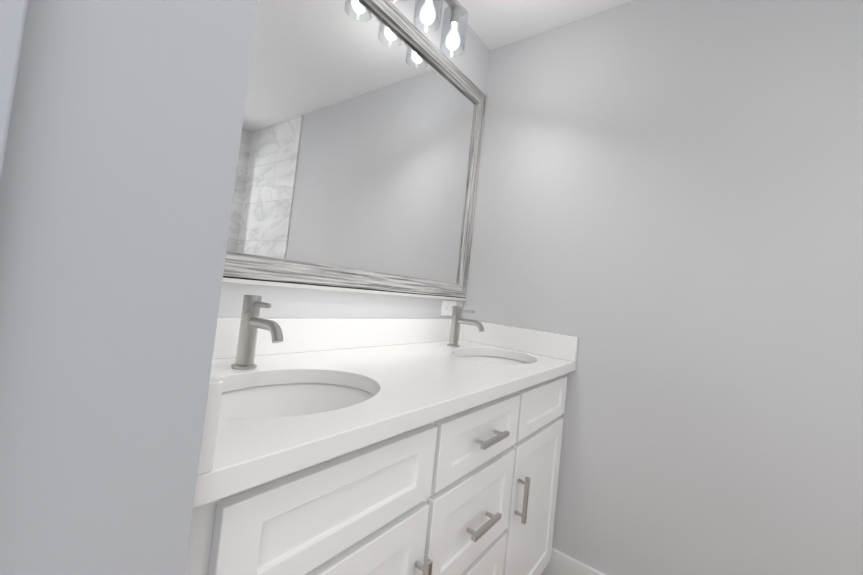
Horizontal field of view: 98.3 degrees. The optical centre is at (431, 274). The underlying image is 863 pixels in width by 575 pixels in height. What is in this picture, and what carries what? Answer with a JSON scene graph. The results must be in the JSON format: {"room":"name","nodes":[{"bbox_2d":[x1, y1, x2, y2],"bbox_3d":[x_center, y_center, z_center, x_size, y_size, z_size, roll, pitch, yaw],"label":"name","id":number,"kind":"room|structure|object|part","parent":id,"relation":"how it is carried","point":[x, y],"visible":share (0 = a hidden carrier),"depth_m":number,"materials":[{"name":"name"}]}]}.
{"room":"bathroom","nodes":[
{"label":"bathroom","id":0,"kind":"room"},
{"bbox_2d":[0,0,258,574],"bbox_3d":[-0.879,-0.162,0.093,0.700,2.346,1.300,4,-3,37],"label":"wall","id":1,"kind":"structure","parent":0,"point":[118,175],"depth_m":0.32,"materials":[{"name":"paint"}]},
{"bbox_2d":[0,0,27,180],"bbox_3d":[-0.572,-0.012,-0.083,0.018,2.100,0.860,4,-3,37],"label":"door frame","id":2,"kind":"structure","parent":1,"relation":"attached to","point":[12,17],"depth_m":0.26,"materials":[{"name":"paint"}]},
{"bbox_2d":[198,371,228,474],"bbox_3d":[-0.457,0.152,0.570,0.536,0.100,0.022,4,-3,37],"label":"backsplash","id":3,"kind":"structure","parent":1,"relation":"attached to","point":[215,407],"depth_m":0.41,"materials":[{"name":"white stone"}]},
{"bbox_2d":[212,315,464,358],"bbox_3d":[-0.263,0.202,1.285,0.022,0.100,1.396,4,-3,37],"label":"backsplash","id":4,"kind":"structure","parent":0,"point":[247,334],"depth_m":1.15,"materials":[{"name":"white stone"}]},
{"bbox_2d":[218,0,489,318],"bbox_3d":[-0.249,-0.043,1.379,0.145,2.346,1.520,4,-3,37],"label":"wall","id":5,"kind":"structure","parent":0,"point":[360,152],"depth_m":1.25,"materials":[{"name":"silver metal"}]},
{"bbox_2d":[391,0,467,56],"bbox_3d":[-0.074,-1.038,1.309,0.146,0.237,0.596,4,-3,37],"label":"sconce","id":6,"kind":"object","parent":5,"relation":"attached to","point":[458,9],"visible":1,"depth_m":1.46,"materials":[{"name":"glass"}]},
{"bbox_3d":[-0.110,-1.004,1.228,0.100,0.150,0.100,4,-3,37],"label":"lamp shade","id":7,"kind":"part","parent":6,"relation":"part of","materials":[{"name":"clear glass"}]},
{"bbox_3d":[-0.013,-0.961,1.358,0.060,0.101,0.060,4,-3,37],"label":"bulb","id":8,"kind":"part","parent":6,"relation":"part of","materials":[{"name":"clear glass"}]},
{"bbox_3d":[-0.010,-0.989,1.359,0.100,0.150,0.100,4,-3,37],"label":"lamp shade","id":9,"kind":"part","parent":6,"relation":"part of","materials":[{"name":"clear glass"}]},
{"bbox_3d":[0.087,-0.946,1.489,0.060,0.101,0.060,4,-3,37],"label":"bulb","id":10,"kind":"part","parent":6,"relation":"part of","materials":[{"name":"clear glass"}]},
{"bbox_3d":[0.090,-0.973,1.490,0.100,0.150,0.100,4,-3,37],"label":"lamp shade","id":11,"kind":"part","parent":6,"relation":"part of","materials":[{"name":"clear glass"}]},
{"bbox_2d":[440,300,455,315],"bbox_3d":[0.081,0.157,1.742,0.007,0.070,0.114,4,-3,37],"label":"electrical outlet","id":12,"kind":"object","parent":5,"relation":"attached to","point":[446,308],"visible":0.96,"depth_m":1.73,"materials":[{"name":"white plastic"}]},
{"bbox_2d":[457,0,634,49],"bbox_3d":[0.452,-1.250,0.096,2.670,0.100,2.940,4,-3,37],"label":"ceiling","id":13,"kind":"structure","parent":0,"point":[493,24],"depth_m":1.64,"materials":[{"name":"paint"}]},
{"bbox_2d":[463,0,862,574],"bbox_3d":[1.219,0.103,1.129,2.550,2.346,0.120,4,-3,37],"label":"wall","id":14,"kind":"structure","parent":0,"point":[668,229],"depth_m":1.30,"materials":[{"name":"paint"}]},
{"bbox_2d":[461,319,578,362],"bbox_3d":[0.371,0.284,1.659,0.536,0.100,0.022,4,-3,37],"label":"backsplash","id":15,"kind":"structure","parent":14,"relation":"attached to","point":[497,335],"depth_m":1.61,"materials":[{"name":"white stone"}]},
{"bbox_2d":[541,547,605,574],"bbox_3d":[0.707,1.171,1.304,1.645,0.130,0.013,4,-3,37],"label":"baseboard","id":16,"kind":"structure","parent":14,"relation":"attached to","point":[560,563],"depth_m":1.44,"materials":[{"name":"paint"}]},
{"bbox_3d":[0.193,1.180,-0.001,2.670,0.100,2.940,4,-3,37],"label":"floor","id":17,"kind":"structure","parent":0,"visible":0},
{"bbox_2d":[185,367,575,574],"bbox_3d":[-0.098,0.720,1.096,0.573,0.840,1.396,4,-3,37],"label":"bathroom vanity","id":18,"kind":"object","parent":17,"relation":"on","point":[376,446],"depth_m":0.74,"materials":[{"name":"paint"}]},
{"bbox_2d":[194,339,575,498],"bbox_3d":[-0.059,0.285,1.119,0.558,0.035,1.396,4,-3,37],"label":"countertop","id":19,"kind":"structure","parent":18,"relation":"on","point":[294,406],"depth_m":0.88,"materials":[{"name":"white stone"}]},
{"bbox_2d":[231,295,283,369],"bbox_3d":[-0.386,0.136,0.843,0.166,0.168,0.054,4,-3,37],"label":"faucet","id":20,"kind":"object","parent":19,"relation":"on","point":[250,322],"depth_m":0.86,"materials":[{"name":"silver metal"}]},
{"bbox_2d":[447,305,484,347],"bbox_3d":[0.146,0.221,1.543,0.166,0.168,0.054,4,-3,37],"label":"faucet","id":21,"kind":"object","parent":19,"relation":"on","point":[456,320],"depth_m":1.56,"materials":[{"name":"silver metal"}]}
]}

